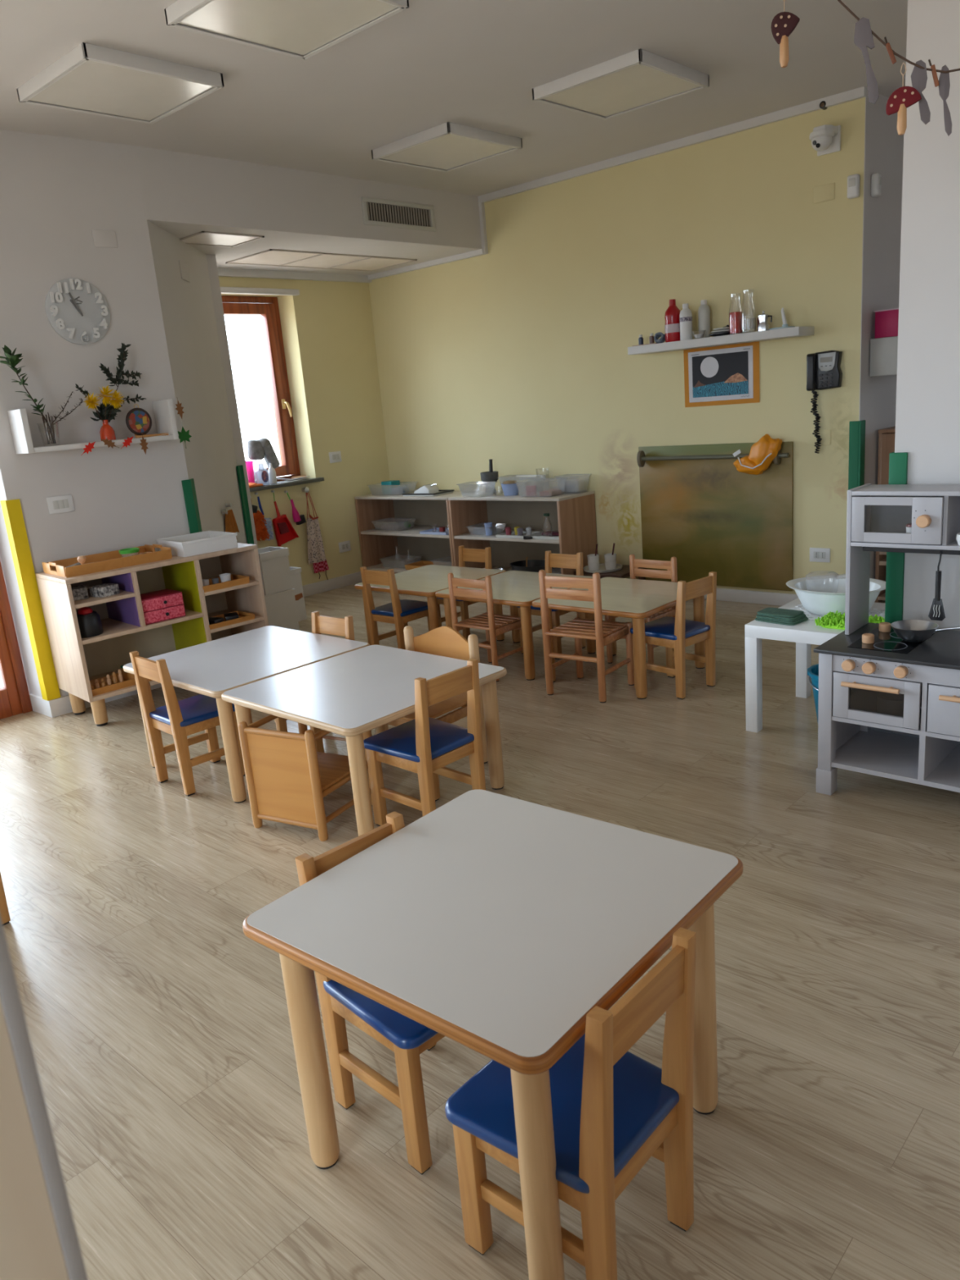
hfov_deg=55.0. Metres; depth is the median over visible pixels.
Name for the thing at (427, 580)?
table
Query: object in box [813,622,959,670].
countertop
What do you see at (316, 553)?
apron
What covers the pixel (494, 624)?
slatted chair
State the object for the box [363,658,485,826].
child chair
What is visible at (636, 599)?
table
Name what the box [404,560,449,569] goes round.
wooden tray
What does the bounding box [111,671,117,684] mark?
wooden peg
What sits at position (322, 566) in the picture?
apron
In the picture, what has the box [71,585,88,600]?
box
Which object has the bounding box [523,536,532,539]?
disc
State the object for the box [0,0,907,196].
ceiling
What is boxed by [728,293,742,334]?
carafe
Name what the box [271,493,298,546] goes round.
dustpan
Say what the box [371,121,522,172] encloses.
ceiling lamp
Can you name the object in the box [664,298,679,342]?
paint bottle
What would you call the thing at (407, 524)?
ball
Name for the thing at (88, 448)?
leaf
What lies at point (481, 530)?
box
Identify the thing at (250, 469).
jug
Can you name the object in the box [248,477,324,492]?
window sill
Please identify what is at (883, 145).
wall
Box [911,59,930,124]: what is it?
cutout
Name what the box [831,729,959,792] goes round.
shelf
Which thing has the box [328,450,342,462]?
light switch
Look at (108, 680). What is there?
wooden peg
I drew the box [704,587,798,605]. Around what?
baseboard
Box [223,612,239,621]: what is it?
block
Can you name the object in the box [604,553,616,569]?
cup
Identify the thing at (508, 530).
pot
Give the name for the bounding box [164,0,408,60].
ceiling lamp
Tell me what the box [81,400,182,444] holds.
string
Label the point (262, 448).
cloth
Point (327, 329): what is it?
wall
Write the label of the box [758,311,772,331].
moka pot
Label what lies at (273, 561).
storage box
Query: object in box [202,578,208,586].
cup
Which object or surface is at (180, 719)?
child chair
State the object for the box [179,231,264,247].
recessed light
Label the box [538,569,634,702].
slatted chair
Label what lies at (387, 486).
box
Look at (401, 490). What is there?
cloth bundle
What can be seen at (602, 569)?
round tray
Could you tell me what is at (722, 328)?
shallow bowl
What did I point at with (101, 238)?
cover plate
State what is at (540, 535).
tray
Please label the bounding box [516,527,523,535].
pot
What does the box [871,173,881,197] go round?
sensor
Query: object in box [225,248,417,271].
ceiling panel
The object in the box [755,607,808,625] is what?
folded cloth
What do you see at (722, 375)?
poster
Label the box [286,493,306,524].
brush
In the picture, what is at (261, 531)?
brush
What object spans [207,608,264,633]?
shelf
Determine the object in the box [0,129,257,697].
wall
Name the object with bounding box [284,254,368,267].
diffuser
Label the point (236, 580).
wooden tray
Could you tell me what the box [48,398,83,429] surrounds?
dry twig
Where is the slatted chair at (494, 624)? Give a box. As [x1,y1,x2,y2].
[447,572,523,681]
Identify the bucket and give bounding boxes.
[807,663,818,722]
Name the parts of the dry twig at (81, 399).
stem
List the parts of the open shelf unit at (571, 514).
panel, shelf, shelf, panel, panel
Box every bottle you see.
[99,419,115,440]
[255,462,269,485]
[267,462,276,484]
[638,334,643,345]
[648,333,654,343]
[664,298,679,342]
[679,303,692,340]
[697,299,710,338]
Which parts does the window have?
handle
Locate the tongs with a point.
(77, 563)
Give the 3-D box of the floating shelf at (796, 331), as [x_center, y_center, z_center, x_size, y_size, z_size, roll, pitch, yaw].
[1.419,-1.831,5.542,1.120,0.116,0.210,8,20,42]
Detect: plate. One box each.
[91,230,117,248]
[125,404,151,436]
[178,260,190,282]
[810,430,831,445]
[813,182,835,204]
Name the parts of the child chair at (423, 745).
leg, seat, seat frame, leg, leg, rail, leg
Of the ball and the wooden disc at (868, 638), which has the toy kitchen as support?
the wooden disc at (868, 638)
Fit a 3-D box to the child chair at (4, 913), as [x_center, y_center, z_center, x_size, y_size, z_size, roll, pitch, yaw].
[-1.629,0.595,2.689,0.304,0.575,0.330,8,20,42]
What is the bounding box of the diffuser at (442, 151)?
[381,133,514,169]
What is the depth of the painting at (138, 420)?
4.80 m
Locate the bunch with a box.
[75,342,146,422]
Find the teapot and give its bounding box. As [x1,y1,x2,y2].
[955,533,959,545]
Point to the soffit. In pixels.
(184, 194)
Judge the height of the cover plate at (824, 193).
0.085 m
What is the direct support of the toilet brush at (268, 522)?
hanging from the wall hook
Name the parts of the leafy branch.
stem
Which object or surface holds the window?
attached to the wall at (327, 329)
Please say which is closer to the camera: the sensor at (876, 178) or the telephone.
the sensor at (876, 178)
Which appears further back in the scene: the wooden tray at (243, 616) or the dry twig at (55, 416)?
the wooden tray at (243, 616)
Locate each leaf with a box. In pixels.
[80,441,95,455]
[101,438,119,448]
[120,435,133,448]
[139,434,148,454]
[175,396,184,418]
[177,426,191,447]
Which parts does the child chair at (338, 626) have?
leg, leg, leg, rail, leg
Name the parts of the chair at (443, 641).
leg, seat frame, seat, panel, leg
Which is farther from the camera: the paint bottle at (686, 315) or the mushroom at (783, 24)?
the paint bottle at (686, 315)
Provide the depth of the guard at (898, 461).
3.23 m
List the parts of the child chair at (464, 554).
leg, seat frame, leg, leg, rail, leg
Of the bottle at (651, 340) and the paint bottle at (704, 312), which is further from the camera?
the bottle at (651, 340)
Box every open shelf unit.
[354,490,483,573]
[448,490,597,574]
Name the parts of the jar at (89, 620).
lid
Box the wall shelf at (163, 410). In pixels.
[7,399,178,453]
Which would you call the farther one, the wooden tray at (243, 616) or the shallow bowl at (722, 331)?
the shallow bowl at (722, 331)
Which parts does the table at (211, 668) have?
leg, leg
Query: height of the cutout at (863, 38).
0.165 m
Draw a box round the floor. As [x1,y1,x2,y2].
[0,582,959,1279]
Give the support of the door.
in the wall
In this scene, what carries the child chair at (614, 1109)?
on the floor
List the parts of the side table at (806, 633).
leg, leg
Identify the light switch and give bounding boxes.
[46,494,74,514]
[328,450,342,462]
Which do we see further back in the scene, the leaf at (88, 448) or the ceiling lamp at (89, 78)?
the leaf at (88, 448)
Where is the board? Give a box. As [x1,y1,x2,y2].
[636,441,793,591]
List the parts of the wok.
handle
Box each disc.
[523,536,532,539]
[862,633,874,644]
[878,622,890,631]
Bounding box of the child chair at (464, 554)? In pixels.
[436,545,492,640]
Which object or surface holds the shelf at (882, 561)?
attached to the base cabinet at (886, 436)
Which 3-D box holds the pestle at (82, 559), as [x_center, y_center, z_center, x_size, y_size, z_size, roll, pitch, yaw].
[-1.928,-0.370,4.471,0.042,0.078,0.042,-18,19,-40]
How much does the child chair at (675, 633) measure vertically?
0.552 m
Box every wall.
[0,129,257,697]
[218,276,389,585]
[368,97,865,594]
[858,87,903,578]
[894,0,959,631]
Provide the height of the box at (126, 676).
0.072 m
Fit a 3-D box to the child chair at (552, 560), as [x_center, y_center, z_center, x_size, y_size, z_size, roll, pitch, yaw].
[0.398,-0.201,5.145,0.285,0.540,0.311,8,20,42]
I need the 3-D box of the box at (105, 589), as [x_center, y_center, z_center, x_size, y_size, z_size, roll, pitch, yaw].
[-1.855,-0.245,4.549,0.100,0.050,0.100,6,18,35]
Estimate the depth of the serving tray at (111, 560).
4.59 m
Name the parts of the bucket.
wire handle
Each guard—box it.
[0,498,60,701]
[181,478,202,533]
[235,465,253,544]
[848,420,865,489]
[884,452,907,623]
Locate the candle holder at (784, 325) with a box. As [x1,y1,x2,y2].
[768,307,794,329]
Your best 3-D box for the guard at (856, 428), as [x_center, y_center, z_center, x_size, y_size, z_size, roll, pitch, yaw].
[2.188,-0.754,5.366,0.067,1.020,0.072,8,20,42]
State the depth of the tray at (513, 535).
6.68 m
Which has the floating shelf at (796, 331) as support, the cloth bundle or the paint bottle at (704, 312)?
the paint bottle at (704, 312)
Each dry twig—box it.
[46,391,72,444]
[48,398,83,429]
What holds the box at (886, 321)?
on the upper cabinet at (883, 351)
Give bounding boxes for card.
[525,485,537,496]
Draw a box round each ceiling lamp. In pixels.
[16,42,224,124]
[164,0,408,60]
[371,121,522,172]
[532,48,709,119]
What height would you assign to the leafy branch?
0.466 m
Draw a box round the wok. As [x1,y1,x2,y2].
[890,619,959,642]
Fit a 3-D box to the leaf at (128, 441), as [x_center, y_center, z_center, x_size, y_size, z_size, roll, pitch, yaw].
[-1.788,-1.000,4.670,0.002,0.057,0.081,8,20,42]
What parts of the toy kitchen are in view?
leg, panel, knob, leg, knob, handle, oven door, knob panel, microwave door, knob, hanging rail, panel, knob, cupboard door, handle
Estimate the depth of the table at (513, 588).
4.88 m
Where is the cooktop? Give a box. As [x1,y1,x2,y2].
[847,627,934,653]
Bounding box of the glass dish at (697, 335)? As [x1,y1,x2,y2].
[691,331,705,338]
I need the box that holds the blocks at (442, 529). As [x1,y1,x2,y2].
[439,526,445,532]
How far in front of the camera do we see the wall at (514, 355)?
6.02 m
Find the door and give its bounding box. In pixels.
[0,560,32,719]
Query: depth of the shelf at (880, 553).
5.56 m
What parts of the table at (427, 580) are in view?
leg, leg, leg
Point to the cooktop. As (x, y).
(889, 642)
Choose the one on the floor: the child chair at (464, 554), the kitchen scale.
the child chair at (464, 554)
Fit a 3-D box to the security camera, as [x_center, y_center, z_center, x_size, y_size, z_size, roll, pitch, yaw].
[1.826,-2.666,4.903,0.125,0.125,0.167,8,20,42]
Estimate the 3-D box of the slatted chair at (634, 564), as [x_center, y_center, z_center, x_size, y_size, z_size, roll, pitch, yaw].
[0.845,-0.154,4.822,0.286,0.539,0.277,9,20,42]
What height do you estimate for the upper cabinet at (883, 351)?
0.205 m
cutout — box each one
[853,17,879,104]
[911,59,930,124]
[938,65,951,135]
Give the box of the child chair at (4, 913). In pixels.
[0,871,10,925]
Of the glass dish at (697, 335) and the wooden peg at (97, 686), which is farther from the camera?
the glass dish at (697, 335)
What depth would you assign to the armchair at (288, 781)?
3.17 m
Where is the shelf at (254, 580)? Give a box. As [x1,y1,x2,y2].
[203,576,258,595]
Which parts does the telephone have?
coiled cord, display panel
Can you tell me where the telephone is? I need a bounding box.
[806,350,842,453]
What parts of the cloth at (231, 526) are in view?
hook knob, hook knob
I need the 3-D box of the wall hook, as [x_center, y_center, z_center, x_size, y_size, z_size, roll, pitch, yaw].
[-1.374,-1.181,7.250,0.050,0.044,0.043,8,20,42]
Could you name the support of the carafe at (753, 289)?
on the floating shelf at (796, 331)
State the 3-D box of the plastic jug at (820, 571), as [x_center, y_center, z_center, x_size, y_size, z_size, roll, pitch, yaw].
[1.417,-0.215,3.692,0.220,0.108,0.128,8,20,42]
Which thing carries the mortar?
on the open shelf unit at (571, 514)
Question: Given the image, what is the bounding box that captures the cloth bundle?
[391,486,408,493]
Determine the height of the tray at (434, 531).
0.018 m
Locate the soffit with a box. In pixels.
[134,146,481,275]
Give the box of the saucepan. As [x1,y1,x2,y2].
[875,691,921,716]
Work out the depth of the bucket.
3.63 m
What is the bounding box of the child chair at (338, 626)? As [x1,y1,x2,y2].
[275,611,355,752]
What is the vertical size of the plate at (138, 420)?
0.170 m
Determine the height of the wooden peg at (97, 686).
0.060 m
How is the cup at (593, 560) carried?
on the round tray at (602, 569)
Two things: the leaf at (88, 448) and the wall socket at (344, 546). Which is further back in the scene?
the wall socket at (344, 546)
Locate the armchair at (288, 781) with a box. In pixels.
[237,714,372,841]
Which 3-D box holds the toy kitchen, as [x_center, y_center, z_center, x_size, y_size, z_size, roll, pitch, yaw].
[1.506,0.033,2.938,0.744,1.012,0.424,8,20,42]
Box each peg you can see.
[94,679,99,688]
[100,678,105,686]
[106,674,111,684]
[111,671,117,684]
[117,669,123,682]
[884,36,896,63]
[928,59,938,87]
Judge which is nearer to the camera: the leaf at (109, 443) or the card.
the leaf at (109, 443)
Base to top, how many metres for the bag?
0.085 m
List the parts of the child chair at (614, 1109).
leg, seat, seat frame, leg, rail, leg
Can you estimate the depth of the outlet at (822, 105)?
4.91 m
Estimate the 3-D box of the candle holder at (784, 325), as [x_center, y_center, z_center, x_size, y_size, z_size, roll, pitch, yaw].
[1.713,-1.825,5.231,0.147,0.116,0.125,8,20,42]
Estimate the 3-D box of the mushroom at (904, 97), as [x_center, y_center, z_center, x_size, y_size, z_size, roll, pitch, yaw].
[0.879,-1.123,1.913,0.067,0.137,0.019,1,16,22]
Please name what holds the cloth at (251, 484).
on the window sill
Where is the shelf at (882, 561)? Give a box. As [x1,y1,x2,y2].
[879,557,886,565]
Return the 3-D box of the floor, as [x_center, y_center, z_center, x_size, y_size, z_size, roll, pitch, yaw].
[0.455,0.601,3.320,9.200,0.100,11.800,8,20,42]
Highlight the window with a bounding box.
[221,295,300,483]
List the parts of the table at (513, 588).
leg, leg, leg, leg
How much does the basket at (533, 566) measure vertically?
0.150 m
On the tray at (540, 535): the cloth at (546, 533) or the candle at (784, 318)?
the cloth at (546, 533)
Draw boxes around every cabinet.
[0,915,88,1279]
[869,336,897,377]
[874,426,895,602]
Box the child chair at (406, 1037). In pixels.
[294,811,444,1174]
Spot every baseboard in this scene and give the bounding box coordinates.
[29,683,161,717]
[302,571,362,596]
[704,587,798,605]
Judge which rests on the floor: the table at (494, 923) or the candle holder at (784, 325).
the table at (494, 923)
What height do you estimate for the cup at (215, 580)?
0.040 m
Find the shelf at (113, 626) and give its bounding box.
[81,608,204,644]
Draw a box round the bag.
[562,479,584,492]
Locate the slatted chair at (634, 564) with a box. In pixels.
[604,554,677,663]
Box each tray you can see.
[41,543,172,577]
[89,672,151,696]
[202,573,249,592]
[208,610,254,630]
[402,489,453,496]
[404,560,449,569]
[418,527,448,534]
[495,530,540,538]
[531,533,559,539]
[583,563,622,573]
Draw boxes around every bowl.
[118,547,139,555]
[708,332,733,336]
[711,329,729,333]
[712,327,729,330]
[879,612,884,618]
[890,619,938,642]
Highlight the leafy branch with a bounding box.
[0,344,56,444]
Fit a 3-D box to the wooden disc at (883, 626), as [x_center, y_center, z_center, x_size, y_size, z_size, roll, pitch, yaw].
[1.394,-0.045,3.174,0.038,0.027,0.038,8,20,42]
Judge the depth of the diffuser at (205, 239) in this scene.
5.45 m
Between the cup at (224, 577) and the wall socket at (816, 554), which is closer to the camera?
the cup at (224, 577)
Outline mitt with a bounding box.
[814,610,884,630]
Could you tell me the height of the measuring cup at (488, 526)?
0.090 m
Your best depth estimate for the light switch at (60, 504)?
4.67 m
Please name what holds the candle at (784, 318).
on the candle holder at (784, 325)
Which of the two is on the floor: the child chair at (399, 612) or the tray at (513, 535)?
the child chair at (399, 612)
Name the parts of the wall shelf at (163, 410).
panel, panel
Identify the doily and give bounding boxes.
[789,602,884,620]
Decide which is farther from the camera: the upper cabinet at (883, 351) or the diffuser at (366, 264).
the diffuser at (366, 264)
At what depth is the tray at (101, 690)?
4.58 m
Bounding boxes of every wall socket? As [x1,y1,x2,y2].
[338,540,351,552]
[809,547,830,562]
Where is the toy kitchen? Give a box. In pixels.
[813,483,959,795]
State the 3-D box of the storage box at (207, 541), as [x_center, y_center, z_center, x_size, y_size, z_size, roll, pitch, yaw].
[-1.510,-0.516,4.924,0.317,0.077,0.312,-18,19,-40]
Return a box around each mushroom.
[771,0,799,67]
[885,62,921,135]
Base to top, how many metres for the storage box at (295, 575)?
0.372 m
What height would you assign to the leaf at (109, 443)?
0.055 m
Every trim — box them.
[217,248,484,283]
[478,86,866,254]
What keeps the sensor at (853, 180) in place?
attached to the wall at (514, 355)
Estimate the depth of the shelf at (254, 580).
4.96 m
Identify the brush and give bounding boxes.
[250,498,269,541]
[257,496,274,541]
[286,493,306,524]
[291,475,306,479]
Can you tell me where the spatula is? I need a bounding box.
[928,551,945,621]
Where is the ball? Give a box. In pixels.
[404,520,411,528]
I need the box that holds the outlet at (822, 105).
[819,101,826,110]
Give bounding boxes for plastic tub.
[497,474,546,477]
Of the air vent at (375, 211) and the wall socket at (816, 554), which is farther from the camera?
the air vent at (375, 211)
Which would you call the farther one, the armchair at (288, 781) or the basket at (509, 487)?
the basket at (509, 487)
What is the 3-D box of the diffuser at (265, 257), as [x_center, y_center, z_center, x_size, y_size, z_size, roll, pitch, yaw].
[-1.392,-2.592,6.253,0.490,0.003,0.414,8,20,42]
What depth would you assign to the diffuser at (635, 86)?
4.38 m
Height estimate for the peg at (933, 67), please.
0.054 m
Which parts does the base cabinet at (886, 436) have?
door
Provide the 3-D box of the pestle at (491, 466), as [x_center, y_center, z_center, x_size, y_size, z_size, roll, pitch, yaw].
[0.083,-1.278,6.944,0.040,0.168,0.032,4,17,31]
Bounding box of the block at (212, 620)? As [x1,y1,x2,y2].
[208,617,224,624]
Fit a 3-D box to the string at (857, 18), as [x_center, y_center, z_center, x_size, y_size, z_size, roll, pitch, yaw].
[1.413,-1.621,1.835,1.965,0.830,0.120,-4,15,2]
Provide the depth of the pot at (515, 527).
6.72 m
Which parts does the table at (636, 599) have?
leg, leg, leg, leg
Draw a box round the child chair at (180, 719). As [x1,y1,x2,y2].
[128,650,245,796]
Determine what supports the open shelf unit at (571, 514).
on the floor
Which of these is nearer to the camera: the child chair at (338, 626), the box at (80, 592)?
the child chair at (338, 626)
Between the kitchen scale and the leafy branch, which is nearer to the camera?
the leafy branch
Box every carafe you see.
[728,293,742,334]
[741,288,755,333]
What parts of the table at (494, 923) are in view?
leg, leg, leg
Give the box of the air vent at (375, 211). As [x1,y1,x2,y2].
[360,196,435,231]
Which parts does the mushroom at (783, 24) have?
stem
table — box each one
[123,625,369,803]
[221,644,506,835]
[242,789,742,1279]
[354,564,506,645]
[435,570,595,680]
[532,577,705,699]
[744,598,884,733]
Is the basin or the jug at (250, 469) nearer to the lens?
the basin
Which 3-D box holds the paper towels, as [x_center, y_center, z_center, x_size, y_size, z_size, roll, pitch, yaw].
[-1.475,-1.267,7.240,0.179,0.033,0.265,8,20,42]
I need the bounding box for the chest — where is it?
[140,588,186,625]
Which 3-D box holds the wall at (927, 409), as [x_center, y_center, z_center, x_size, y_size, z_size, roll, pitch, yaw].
[2.826,-0.740,1.910,3.710,2.800,0.180,8,20,42]
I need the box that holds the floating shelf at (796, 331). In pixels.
[627,326,814,355]
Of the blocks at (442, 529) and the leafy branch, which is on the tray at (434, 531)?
the blocks at (442, 529)
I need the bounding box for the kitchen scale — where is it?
[413,483,438,493]
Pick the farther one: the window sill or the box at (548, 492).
the window sill
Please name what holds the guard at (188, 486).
attached to the wall at (55, 191)
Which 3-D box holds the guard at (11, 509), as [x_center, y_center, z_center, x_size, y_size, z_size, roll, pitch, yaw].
[-2.270,-0.193,4.665,0.067,1.030,0.067,8,20,42]
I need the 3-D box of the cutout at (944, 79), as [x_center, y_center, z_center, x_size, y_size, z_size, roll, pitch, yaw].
[0.969,-1.122,1.919,0.029,0.135,0.006,1,16,22]
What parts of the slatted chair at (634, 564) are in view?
leg, leg, leg, seat, rail, leg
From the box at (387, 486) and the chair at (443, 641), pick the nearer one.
the chair at (443, 641)
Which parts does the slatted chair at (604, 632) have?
leg, rail, leg, seat, leg, rail, leg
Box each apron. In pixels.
[305,492,328,580]
[306,492,325,564]
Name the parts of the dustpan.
handle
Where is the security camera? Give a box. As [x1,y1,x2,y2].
[808,124,840,155]
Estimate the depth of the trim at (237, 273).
6.96 m
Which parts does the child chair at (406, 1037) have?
leg, rail, seat, seat frame, leg, leg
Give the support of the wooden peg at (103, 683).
in the tray at (101, 690)
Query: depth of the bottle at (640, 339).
5.84 m
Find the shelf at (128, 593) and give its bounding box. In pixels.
[74,588,136,608]
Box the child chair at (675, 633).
[630,571,716,699]
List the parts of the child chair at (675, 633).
leg, seat, leg, seat frame, leg, rail, leg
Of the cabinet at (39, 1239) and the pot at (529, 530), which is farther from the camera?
the pot at (529, 530)
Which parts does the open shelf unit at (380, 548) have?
panel, shelf, shelf, panel, panel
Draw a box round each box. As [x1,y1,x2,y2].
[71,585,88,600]
[88,582,119,597]
[120,664,134,679]
[155,530,237,557]
[257,546,292,595]
[264,588,299,630]
[289,566,306,621]
[381,480,399,493]
[472,526,496,533]
[539,488,561,496]
[874,307,898,338]
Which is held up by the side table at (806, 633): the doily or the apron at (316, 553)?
the doily
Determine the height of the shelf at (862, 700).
0.014 m
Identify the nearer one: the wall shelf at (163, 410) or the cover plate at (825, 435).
the wall shelf at (163, 410)
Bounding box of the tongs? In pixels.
[66,562,80,567]
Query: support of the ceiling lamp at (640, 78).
attached to the ceiling
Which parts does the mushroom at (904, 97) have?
stem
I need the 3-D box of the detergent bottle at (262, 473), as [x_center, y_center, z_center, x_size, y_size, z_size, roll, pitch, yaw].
[-1.653,-1.256,6.992,0.052,0.165,0.100,8,20,42]
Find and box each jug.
[244,459,254,483]
[805,570,839,592]
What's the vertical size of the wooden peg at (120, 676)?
0.080 m
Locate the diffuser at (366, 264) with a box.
[330,257,411,270]
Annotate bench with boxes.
[573,564,647,579]
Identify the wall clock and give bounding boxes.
[44,278,110,344]
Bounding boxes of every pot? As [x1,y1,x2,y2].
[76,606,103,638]
[505,526,511,535]
[514,526,519,534]
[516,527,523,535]
[525,526,532,535]
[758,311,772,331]
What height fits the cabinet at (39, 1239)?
1.300 m
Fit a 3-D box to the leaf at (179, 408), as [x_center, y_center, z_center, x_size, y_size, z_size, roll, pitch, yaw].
[-1.584,-1.222,4.861,0.002,0.116,0.051,8,20,42]
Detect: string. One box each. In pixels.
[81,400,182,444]
[837,0,959,73]
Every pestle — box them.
[76,555,86,564]
[488,458,493,472]
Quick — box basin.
[786,575,885,615]
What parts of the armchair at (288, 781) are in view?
leg, arm rail, rail, panel, rail, leg, leg, arm rail, seat, seat rail, rail, leg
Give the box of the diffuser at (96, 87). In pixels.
[29,60,213,120]
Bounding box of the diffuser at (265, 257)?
[231,250,319,265]
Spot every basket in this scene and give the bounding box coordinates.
[501,480,519,495]
[510,556,553,573]
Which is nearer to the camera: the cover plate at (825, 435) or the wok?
the wok
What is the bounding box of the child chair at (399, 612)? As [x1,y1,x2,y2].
[360,566,430,649]
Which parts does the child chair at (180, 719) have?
rail, leg, leg, seat frame, seat, leg, leg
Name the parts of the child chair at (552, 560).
leg, seat, leg, seat frame, leg, rail, leg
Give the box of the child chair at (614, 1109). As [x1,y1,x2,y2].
[444,927,696,1279]
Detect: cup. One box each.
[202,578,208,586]
[211,577,218,584]
[219,573,231,582]
[484,522,492,535]
[586,554,599,570]
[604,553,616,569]
[906,523,911,533]
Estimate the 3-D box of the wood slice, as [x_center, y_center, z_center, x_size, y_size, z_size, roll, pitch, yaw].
[-1.724,-1.076,4.849,0.090,0.012,0.185,8,20,42]
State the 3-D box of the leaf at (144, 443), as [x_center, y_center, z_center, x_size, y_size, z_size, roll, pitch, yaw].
[-1.727,-1.008,4.736,0.002,0.111,0.049,8,20,42]
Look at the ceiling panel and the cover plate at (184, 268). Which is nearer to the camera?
the cover plate at (184, 268)
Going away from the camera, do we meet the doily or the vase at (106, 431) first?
the doily
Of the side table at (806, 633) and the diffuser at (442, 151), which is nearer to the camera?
the side table at (806, 633)
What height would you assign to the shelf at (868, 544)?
0.013 m
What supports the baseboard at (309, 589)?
attached to the wall at (327, 329)
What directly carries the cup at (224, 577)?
on the wooden tray at (236, 580)
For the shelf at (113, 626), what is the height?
0.020 m
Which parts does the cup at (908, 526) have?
lid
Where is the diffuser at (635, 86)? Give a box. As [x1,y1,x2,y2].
[542,63,699,116]
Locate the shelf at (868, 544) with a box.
[850,536,959,550]
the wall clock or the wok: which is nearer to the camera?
the wok
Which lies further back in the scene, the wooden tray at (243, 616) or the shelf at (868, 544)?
the wooden tray at (243, 616)
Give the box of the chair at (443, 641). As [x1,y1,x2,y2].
[370,626,488,784]
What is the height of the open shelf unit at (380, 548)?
0.715 m
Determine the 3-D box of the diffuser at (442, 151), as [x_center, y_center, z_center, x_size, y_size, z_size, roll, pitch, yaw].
[-0.183,-2.738,5.174,0.552,0.004,0.552,8,20,42]
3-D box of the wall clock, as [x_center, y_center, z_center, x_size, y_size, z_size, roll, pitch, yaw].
[-2.005,-1.643,4.610,0.316,0.316,0.032,-18,19,-40]
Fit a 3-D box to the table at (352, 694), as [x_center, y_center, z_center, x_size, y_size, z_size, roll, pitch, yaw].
[-0.400,0.368,3.383,0.755,0.460,0.745,9,20,42]
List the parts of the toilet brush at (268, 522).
handle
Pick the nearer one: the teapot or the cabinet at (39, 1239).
the cabinet at (39, 1239)
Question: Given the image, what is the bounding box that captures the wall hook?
[301,487,309,493]
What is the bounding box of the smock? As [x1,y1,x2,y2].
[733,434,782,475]
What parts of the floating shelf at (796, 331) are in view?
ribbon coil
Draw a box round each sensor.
[847,173,860,199]
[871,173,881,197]
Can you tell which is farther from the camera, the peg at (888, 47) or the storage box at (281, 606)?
the storage box at (281, 606)
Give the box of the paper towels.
[276,475,310,482]
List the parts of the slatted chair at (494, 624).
leg, rail, seat, leg, leg, rail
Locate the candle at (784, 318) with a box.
[781,307,786,324]
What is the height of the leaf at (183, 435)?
0.118 m
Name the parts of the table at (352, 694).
leg, leg, leg, leg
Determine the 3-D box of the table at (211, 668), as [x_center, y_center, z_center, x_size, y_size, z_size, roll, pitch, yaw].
[-0.954,0.281,3.899,0.755,0.460,0.745,9,20,43]
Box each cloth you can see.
[221,502,239,539]
[247,437,279,469]
[248,482,262,488]
[542,531,559,536]
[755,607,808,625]
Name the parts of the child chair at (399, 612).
leg, rail, leg, seat, seat frame, leg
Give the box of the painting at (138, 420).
[128,410,149,432]
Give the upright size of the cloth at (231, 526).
0.236 m
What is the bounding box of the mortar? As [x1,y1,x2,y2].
[480,471,498,493]
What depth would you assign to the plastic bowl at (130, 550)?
4.70 m
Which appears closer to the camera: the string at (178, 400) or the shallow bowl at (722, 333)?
the string at (178, 400)
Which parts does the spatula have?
blade, handle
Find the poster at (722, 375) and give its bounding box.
[683,341,759,407]
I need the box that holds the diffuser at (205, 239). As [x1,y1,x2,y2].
[182,233,257,245]
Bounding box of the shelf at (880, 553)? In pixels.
[879,551,886,555]
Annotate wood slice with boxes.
[135,432,168,438]
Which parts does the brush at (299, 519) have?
handle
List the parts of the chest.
drawer, drawer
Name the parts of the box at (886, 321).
lid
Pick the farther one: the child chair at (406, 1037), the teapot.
the teapot
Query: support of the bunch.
in the vase at (106, 431)
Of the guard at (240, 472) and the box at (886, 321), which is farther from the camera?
the guard at (240, 472)
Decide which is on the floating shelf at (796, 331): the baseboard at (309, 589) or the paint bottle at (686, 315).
the paint bottle at (686, 315)
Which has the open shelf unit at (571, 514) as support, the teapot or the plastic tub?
the plastic tub
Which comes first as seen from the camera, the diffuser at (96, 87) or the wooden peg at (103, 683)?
the diffuser at (96, 87)
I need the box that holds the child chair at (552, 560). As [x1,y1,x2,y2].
[516,550,586,659]
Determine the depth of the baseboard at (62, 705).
4.82 m

